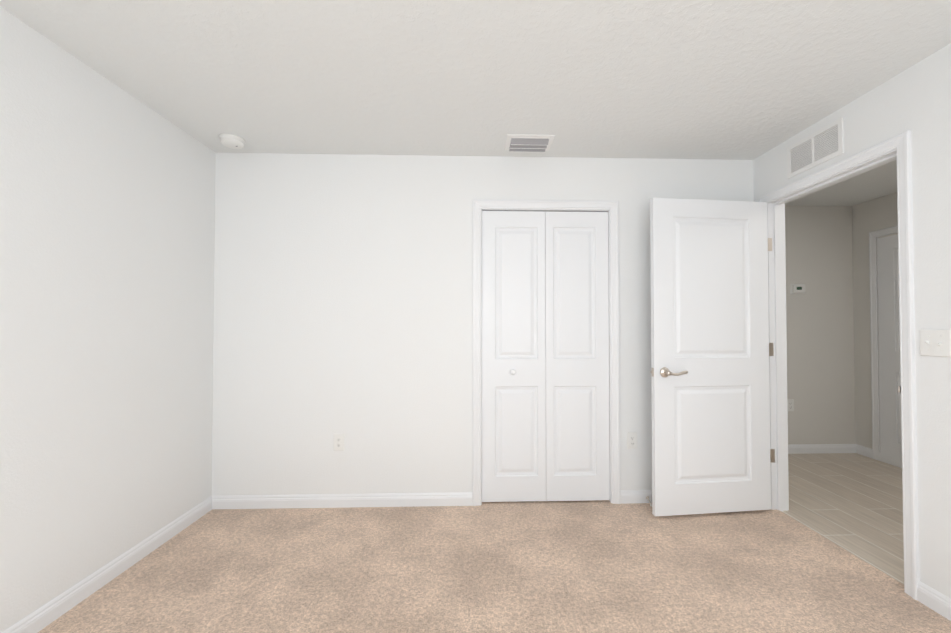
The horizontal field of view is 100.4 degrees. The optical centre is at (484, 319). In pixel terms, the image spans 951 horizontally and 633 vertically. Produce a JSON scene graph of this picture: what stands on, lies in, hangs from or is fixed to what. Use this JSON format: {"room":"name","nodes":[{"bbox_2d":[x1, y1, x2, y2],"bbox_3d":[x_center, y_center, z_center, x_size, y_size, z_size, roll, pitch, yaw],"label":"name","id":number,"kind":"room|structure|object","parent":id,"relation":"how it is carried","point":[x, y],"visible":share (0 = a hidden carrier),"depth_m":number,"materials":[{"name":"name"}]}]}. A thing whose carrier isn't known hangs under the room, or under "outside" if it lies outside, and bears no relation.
{"room":"empty bedroom","nodes":[
{"label":"empty bedroom","id":0,"kind":"room"},
{"bbox_2d":[0,7,215,632],"bbox_3d":[-1.840,0.032,0.689,0.115,2.426,4.025,0,-1,-2],"label":"wall","id":1,"kind":"structure","parent":0,"point":[107,219],"depth_m":1.83,"materials":[{"name":"white paint"}]},
{"bbox_2d":[2,496,213,632],"bbox_3d":[-1.778,1.203,0.728,0.013,0.086,3.910,0,-1,-2],"label":"baseboard","id":2,"kind":"structure","parent":1,"relation":"attached to","point":[45,615],"depth_m":1.88,"materials":[{"name":"white paint"}]},
{"bbox_2d":[0,0,950,205],"bbox_3d":[0.963,-1.219,1.376,5.761,0.100,5.180,0,-1,-2],"label":"ceiling","id":3,"kind":"structure","parent":0,"point":[710,79],"depth_m":1.83,"materials":[{"name":"white paint"}]},
{"bbox_2d":[219,134,245,148],"bbox_3d":[-1.606,-1.126,2.525,0.144,0.048,0.144,0,-1,-2],"label":"smoke detector","id":4,"kind":"object","parent":3,"relation":"attached to","point":[232,141],"visible":1,"depth_m":2.49,"materials":[{"name":"white plastic"}]},
{"bbox_2d":[504,134,554,151],"bbox_3d":[0.288,-1.134,2.572,0.301,0.030,0.213,0,-1,-2],"label":"ceiling vent","id":5,"kind":"object","parent":3,"relation":"in","point":[526,143],"visible":1,"depth_m":2.54,"materials":[{"name":"white metal"}]},
{"bbox_2d":[212,153,753,495],"bbox_3d":[-0.018,0.069,2.817,3.891,2.426,0.115,0,-1,-2],"label":"wall","id":6,"kind":"structure","parent":0,"point":[343,293],"depth_m":2.74,"materials":[{"name":"white paint"}]},
{"bbox_2d":[334,433,343,450],"bbox_3d":[-0.996,0.840,2.711,0.072,0.117,0.008,0,-1,-2],"label":"electrical outlet","id":7,"kind":"object","parent":6,"relation":"attached to","point":[338,441],"visible":1,"depth_m":2.71,"materials":[{"name":"white plastic"}]},
{"bbox_2d":[214,492,472,508],"bbox_3d":[-0.948,1.237,2.703,1.735,0.086,0.013,0,-1,-2],"label":"baseboard","id":8,"kind":"structure","parent":6,"relation":"attached to","point":[463,498],"depth_m":2.70,"materials":[{"name":"white paint"}]},
{"bbox_2d":[482,211,609,501],"bbox_3d":[0.431,0.253,2.785,0.898,2.033,0.068,0,-1,-2],"label":"bifold closet door","id":9,"kind":"structure","parent":6,"relation":"in","point":[545,356],"depth_m":2.79,"materials":[{"name":"white paint"}]},
{"bbox_2d":[473,199,620,505],"bbox_3d":[0.430,0.246,2.828,0.940,2.072,0.115,0,-1,-2],"label":"door frame","id":10,"kind":"structure","parent":6,"relation":"attached to","point":[555,210],"depth_m":2.79,"materials":[{"name":"white paint"}]},
{"bbox_2d":[627,432,636,448],"bbox_3d":[1.036,0.849,2.775,0.072,0.117,0.008,0,-1,-2],"label":"electrical outlet","id":11,"kind":"object","parent":6,"relation":"attached to","point":[631,440],"visible":1,"depth_m":2.77,"materials":[{"name":"white plastic"}]},
{"bbox_2d":[620,490,651,503],"bbox_3d":[1.437,1.238,2.765,0.983,0.086,0.040,0,-1,-2],"label":"baseboard","id":12,"kind":"structure","parent":6,"relation":"attached to","point":[627,496],"depth_m":2.76,"materials":[{"name":"white paint"}]},
{"bbox_2d":[38,500,950,632],"bbox_3d":[0.067,1.277,0.785,3.936,0.060,4.140,0,-1,-2],"label":"floor carpet","id":13,"kind":"object","parent":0,"point":[598,566],"depth_m":1.95,"materials":[{"name":"beige carpet"}]},
{"bbox_2d":[785,206,855,443],"bbox_3d":[2.885,0.092,3.948,1.755,2.434,0.115,0,-1,-2],"label":"wall","id":14,"kind":"structure","parent":0,"point":[820,332],"depth_m":3.90,"materials":[{"name":"white paint"}]},
{"bbox_2d":[787,399,793,410],"bbox_3d":[2.995,0.840,3.877,0.072,0.117,0.008,0,-1,-2],"label":"outlet","id":15,"kind":"object","parent":14,"relation":"attached to","point":[790,402],"visible":0.96,"depth_m":3.88,"materials":[{"name":"white plastic"}]},
{"bbox_2d":[790,284,805,293],"bbox_3d":[3.085,-0.300,3.890,0.150,0.100,0.028,0,-1,-2],"label":"thermostat","id":16,"kind":"object","parent":14,"relation":"attached to","point":[797,288],"visible":0.98,"depth_m":3.88,"materials":[{"name":"white plastic"}]},
{"bbox_2d":[788,444,855,453],"bbox_3d":[2.820,1.265,3.862,1.620,0.086,0.013,0,-1,-2],"label":"baseboard","id":17,"kind":"structure","parent":14,"relation":"attached to","point":[826,448],"depth_m":3.87,"materials":[{"name":"white paint"}]},
{"bbox_2d":[753,43,950,598],"bbox_3d":[2.029,0.045,1.446,0.115,2.426,5.065,0,-1,-2],"label":"wall","id":18,"kind":"structure","parent":0,"point":[915,99],"depth_m":1.75,"materials":[{"name":"white paint"}]},
{"bbox_2d":[650,198,770,516],"bbox_3d":[1.492,0.236,2.610,0.835,2.045,0.157,0,-1,-7],"label":"door","id":19,"kind":"structure","parent":18,"relation":"in","point":[710,393],"depth_m":2.59,"materials":[{"name":"white paint"}]},
{"bbox_2d":[787,117,843,178],"bbox_3d":[1.940,-0.997,2.338,0.008,0.197,0.375,0,-1,-2],"label":"air vent","id":20,"kind":"object","parent":18,"relation":"in","point":[822,145],"visible":1,"depth_m":2.31,"materials":[{"name":"white metal"}]},
{"bbox_2d":[759,130,919,599],"bbox_3d":[2.002,0.210,2.275,0.151,2.141,0.945,0,-1,-2],"label":"door frame","id":21,"kind":"structure","parent":18,"relation":"attached to","point":[900,143],"depth_m":2.00,"materials":[{"name":"white paint"}]},
{"bbox_2d":[917,581,950,620],"bbox_3d":[1.998,1.196,0.352,0.013,0.086,2.863,0,-1,-2],"label":"baseboard","id":22,"kind":"structure","parent":18,"relation":"attached to","point":[931,598],"depth_m":1.72,"materials":[{"name":"white paint"}]},
{"bbox_2d":[920,330,950,357],"bbox_3d":[1.952,0.103,1.722,0.021,0.117,0.118,0,-1,-2],"label":"switch plate","id":23,"kind":"object","parent":18,"relation":"attached to","point":[935,343],"visible":1,"depth_m":1.72,"materials":[{"name":"white plastic"}]},
{"bbox_2d":[852,192,897,448],"bbox_3d":[3.762,0.061,2.168,0.115,2.434,3.500,0,-1,-2],"label":"wall","id":24,"kind":"structure","parent":0,"point":[879,213],"depth_m":3.81,"materials":[{"name":"white paint"}]},
{"bbox_2d":[856,444,901,467],"bbox_3d":[3.698,1.235,2.146,0.013,0.086,3.500,0,-1,-2],"label":"baseboard","id":25,"kind":"structure","parent":24,"relation":"attached to","point":[865,451],"depth_m":3.66,"materials":[{"name":"white paint"}]},
{"bbox_2d":[869,226,901,460],"bbox_3d":[3.661,0.232,3.272,0.019,2.131,0.926,0,-1,-2],"label":"door","id":26,"kind":"structure","parent":24,"relation":"attached to","point":[889,347],"depth_m":3.60,"materials":[{"name":"white paint"}]},
{"label":"outside","id":27,"kind":"structure","parent":0,"visible":0},
{"bbox_2d":[783,453,903,584],"bbox_3d":[2.907,1.304,2.119,1.825,0.052,3.730,0,-1,-2],"label":"floor","id":28,"kind":"structure","parent":27,"point":[852,503],"depth_m":2.78,"materials":[{"name":"beige tile"}]}
]}

